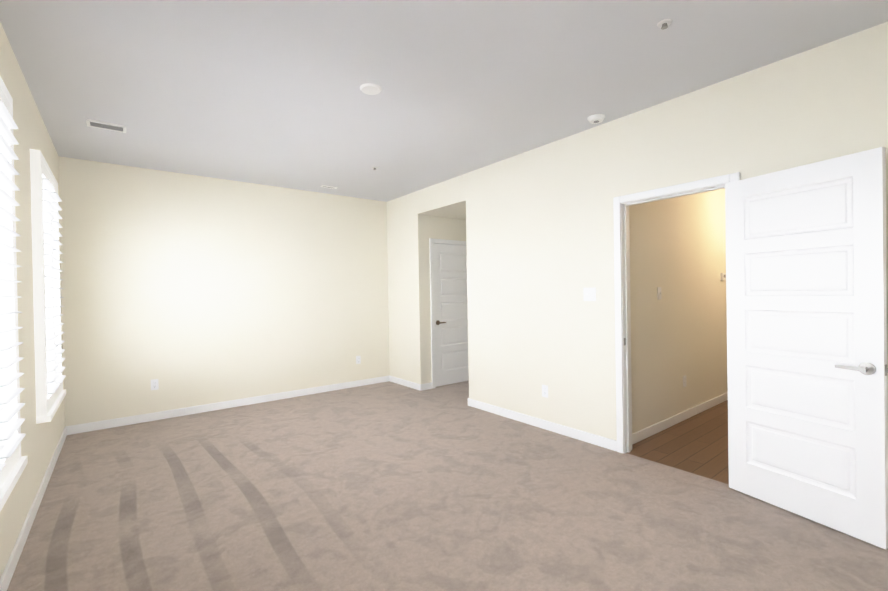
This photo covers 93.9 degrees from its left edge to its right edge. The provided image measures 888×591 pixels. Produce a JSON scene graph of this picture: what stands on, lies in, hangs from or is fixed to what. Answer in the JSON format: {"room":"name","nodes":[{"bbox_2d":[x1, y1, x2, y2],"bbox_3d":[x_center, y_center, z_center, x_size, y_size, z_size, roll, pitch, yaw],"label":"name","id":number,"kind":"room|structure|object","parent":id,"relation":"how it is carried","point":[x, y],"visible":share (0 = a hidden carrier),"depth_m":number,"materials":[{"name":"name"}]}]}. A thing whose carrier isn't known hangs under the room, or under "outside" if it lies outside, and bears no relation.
{"room":"empty bedroom","nodes":[
{"label":"empty bedroom","id":0,"kind":"room"},
{"bbox_2d":[0,22,64,577],"bbox_3d":[-1.969,-0.006,1.669,0.150,2.740,6.220,-1,1,-38],"label":"wall","id":1,"kind":"structure","parent":0,"point":[39,442],"depth_m":2.52,"materials":[{"name":"paint"}]},
{"bbox_2d":[0,76,27,511],"bbox_3d":[-1.808,-0.066,1.642,0.089,1.804,1.024,-1,1,-38],"label":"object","id":2,"kind":"object","parent":1,"relation":"attached to","point":[13,462],"visible":1,"depth_m":1.91,"materials":[{"name":"white plastic"}]},
{"bbox_2d":[0,426,67,590],"bbox_3d":[-1.882,1.318,1.729,0.014,0.088,5.980,-1,1,-38],"label":"baseboard","id":3,"kind":"structure","parent":1,"relation":"attached to","point":[8,572],"depth_m":2.39,"materials":[{"name":"white wood"}]},
{"bbox_2d":[30,149,65,423],"bbox_3d":[-2.979,-0.058,3.139,0.089,1.804,1.024,-1,1,-38],"label":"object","id":4,"kind":"object","parent":1,"relation":"attached to","point":[44,185],"visible":1,"depth_m":2.84,"materials":[{"name":"white plastic"}]},
{"bbox_2d":[59,156,389,425],"bbox_3d":[-1.737,-0.040,5.722,5.210,2.740,0.120,-1,1,-38],"label":"wall","id":5,"kind":"structure","parent":0,"point":[187,290],"depth_m":4.84,"materials":[{"name":"paint"}]},
{"bbox_2d":[151,379,158,389],"bbox_3d":[-3.158,0.973,4.524,0.070,0.115,0.008,-1,1,-38],"label":"electrical outlet","id":6,"kind":"object","parent":5,"relation":"attached to","point":[154,384],"visible":1,"depth_m":4.52,"materials":[{"name":"white plastic"}]},
{"bbox_2d":[68,376,387,434],"bbox_3d":[-2.264,1.299,5.218,3.650,0.088,0.014,-1,1,-38],"label":"baseboard","id":7,"kind":"structure","parent":5,"relation":"attached to","point":[92,426],"depth_m":4.85,"materials":[{"name":"white wood"}]},
{"bbox_2d":[356,356,360,363],"bbox_3d":[-1.244,0.935,6.021,0.070,0.115,0.008,-1,1,-38],"label":"electrical outlet","id":8,"kind":"object","parent":5,"relation":"attached to","point":[358,359],"visible":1,"depth_m":6.02,"materials":[{"name":"white plastic"}]},
{"bbox_2d":[417,174,465,219],"bbox_3d":[0.501,-1.290,5.715,1.410,0.315,1.000,-1,1,-38],"label":"wall","id":9,"kind":"structure","parent":0,"point":[447,198],"depth_m":5.32,"materials":[{"name":"paint"}]},
{"bbox_2d":[0,0,887,201],"bbox_3d":[0.977,-1.493,3.981,7.630,0.100,6.220,-1,1,-38],"label":"ceiling","id":10,"kind":"structure","parent":0,"point":[267,92],"depth_m":2.61,"materials":[{"name":"paint"}]},
{"bbox_2d":[86,119,125,132],"bbox_3d":[-2.728,-1.370,3.355,0.250,0.012,0.150,-1,1,-38],"label":"ceiling vent","id":11,"kind":"object","parent":10,"relation":"in","point":[105,125],"visible":0.96,"depth_m":3.34,"materials":[{"name":"white plastic"}]},
{"bbox_2d":[320,185,337,188],"bbox_3d":[-1.491,-1.406,5.377,0.200,0.012,0.075,-1,1,-38],"label":"ceiling vent","id":12,"kind":"object","parent":10,"relation":"in","point":[326,186],"visible":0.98,"depth_m":5.37,"materials":[{"name":"white plastic"}]},
{"bbox_2d":[360,83,381,94],"bbox_3d":[-0.499,-1.403,2.826,0.148,0.012,0.148,-1,1,-38],"label":"ceiling box","id":13,"kind":"object","parent":10,"relation":"attached to","point":[370,89],"visible":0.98,"depth_m":2.81,"materials":[{"name":"white plastic"}]},
{"bbox_2d":[587,114,604,123],"bbox_3d":[1.232,-1.423,3.355,0.136,0.038,0.136,-1,1,-38],"label":"smoke detector","id":14,"kind":"object","parent":10,"relation":"attached to","point":[595,119],"visible":1,"depth_m":3.32,"materials":[{"name":"white plastic"}]},
{"bbox_2d":[657,19,671,29],"bbox_3d":[1.160,-1.421,2.181,0.072,0.024,0.072,-1,1,-38],"label":"sprinkler head","id":15,"kind":"object","parent":10,"relation":"attached to","point":[663,24],"visible":0.98,"depth_m":2.17},
{"bbox_2d":[425,215,465,382],"bbox_3d":[0.271,-0.078,6.239,1.410,2.740,0.120,-1,1,-38],"label":"wall","id":16,"kind":"structure","parent":0,"point":[438,227],"depth_m":5.81,"materials":[{"name":"paint"}]},
{"bbox_2d":[429,238,465,388],"bbox_3d":[0.165,0.244,6.067,0.884,2.102,0.016,-1,1,-38],"label":"door frame","id":17,"kind":"structure","parent":16,"relation":"attached to","point":[432,241],"depth_m":5.81,"materials":[{"name":"white wood"}]},
{"bbox_2d":[433,244,468,386],"bbox_3d":[0.147,0.273,6.090,0.772,2.022,0.151,-1,1,-38],"label":"closet door","id":18,"kind":"structure","parent":16,"relation":"in","point":[450,314],"depth_m":6.03,"materials":[{"name":"painted wood"},{"name":"dark nickel"}]},
{"bbox_2d":[7,381,887,590],"bbox_3d":[0.118,1.342,3.293,5.330,0.050,6.220,-1,1,-38],"label":"floor carpet","id":19,"kind":"object","parent":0,"point":[387,486],"visible":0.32,"depth_m":2.51,"materials":[{"name":"beige carpet"}]},
{"bbox_2d":[387,22,887,440],"bbox_3d":[1.036,-0.074,4.019,0.120,2.740,5.980,-1,1,-38],"label":"wall","id":20,"kind":"structure","parent":0,"point":[540,236],"depth_m":3.66,"materials":[{"name":"paint"}]},
{"bbox_2d":[388,375,423,390],"bbox_3d":[-0.564,1.264,5.995,0.014,0.088,0.804,-1,1,-38],"label":"baseboard","id":21,"kind":"structure","parent":20,"relation":"attached to","point":[420,387],"depth_m":5.95,"materials":[{"name":"white wood"}]},
{"bbox_2d":[467,398,616,450],"bbox_3d":[0.859,1.254,4.175,0.014,0.088,1.872,-1,1,-38],"label":"baseboard","id":22,"kind":"structure","parent":20,"relation":"attached to","point":[584,436],"depth_m":3.98,"materials":[{"name":"white wood"}]},
{"bbox_2d":[542,385,547,397],"bbox_3d":[0.978,0.927,4.018,0.008,0.115,0.070,-1,1,-38],"label":"electrical outlet","id":23,"kind":"object","parent":20,"relation":"attached to","point":[544,390],"visible":1,"depth_m":4.01,"materials":[{"name":"white plastic"}]},
{"bbox_2d":[584,288,595,300],"bbox_3d":[1.266,-0.010,3.614,0.019,0.115,0.116,-1,1,-38],"label":"light switch","id":24,"kind":"object","parent":20,"relation":"attached to","point":[589,294],"visible":1,"depth_m":3.61,"materials":[{"name":"white plastic"}]},
{"bbox_2d":[613,172,739,452],"bbox_3d":[1.744,0.240,3.123,0.152,2.102,0.884,-1,1,-38],"label":"door frame","id":25,"kind":"structure","parent":20,"relation":"attached to","point":[702,183],"depth_m":3.40,"materials":[{"name":"white wood"}]},
{"bbox_2d":[725,147,887,549],"bbox_3d":[2.060,0.268,2.427,0.151,2.022,0.772,-1,0,-25],"label":"door","id":26,"kind":"structure","parent":20,"relation":"in","point":[806,298],"depth_m":2.34,"materials":[{"name":"painted wood"},{"name":"satin nickel"}]},
{"bbox_2d":[627,400,728,483],"bbox_3d":[3.311,1.284,4.177,3.810,0.047,1.400,-1,1,-38],"label":"floor","id":27,"kind":"structure","parent":0,"point":[696,444],"depth_m":3.54,"materials":[{"name":"brown wood"}]},
{"bbox_2d":[629,189,727,433],"bbox_3d":[2.932,-0.111,4.702,3.710,2.740,0.120,-1,1,-38],"label":"wall","id":28,"kind":"structure","parent":0,"point":[678,257],"depth_m":4.13,"materials":[{"name":"paint"}]},
{"bbox_2d":[657,287,661,299],"bbox_3d":[2.043,-0.020,3.918,0.070,0.115,0.019,-1,1,-38],"label":"light switch","id":29,"kind":"object","parent":28,"relation":"attached to","point":[659,295],"visible":1,"depth_m":3.92,"materials":[{"name":"white plastic"}]},
{"bbox_2d":[632,392,727,444],"bbox_3d":[2.955,1.216,4.627,3.574,0.088,0.014,-1,1,-38],"label":"baseboard","id":30,"kind":"structure","parent":28,"relation":"attached to","point":[651,430],"depth_m":4.11,"materials":[{"name":"white wood"}]},
{"bbox_2d":[683,375,686,386],"bbox_3d":[2.472,0.880,4.255,0.070,0.115,0.008,-1,1,-38],"label":"outlet","id":31,"kind":"object","parent":28,"relation":"attached to","point":[684,382],"visible":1,"depth_m":4.25,"materials":[{"name":"white plastic"}]},
{"bbox_2d":[720,273,725,279],"bbox_3d":[3.302,-0.224,4.900,0.110,0.084,0.025,-1,1,-38],"label":"thermostat","id":32,"kind":"object","parent":28,"relation":"attached to","point":[723,276],"visible":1,"depth_m":4.87,"materials":[{"name":"white plastic"}]}
]}

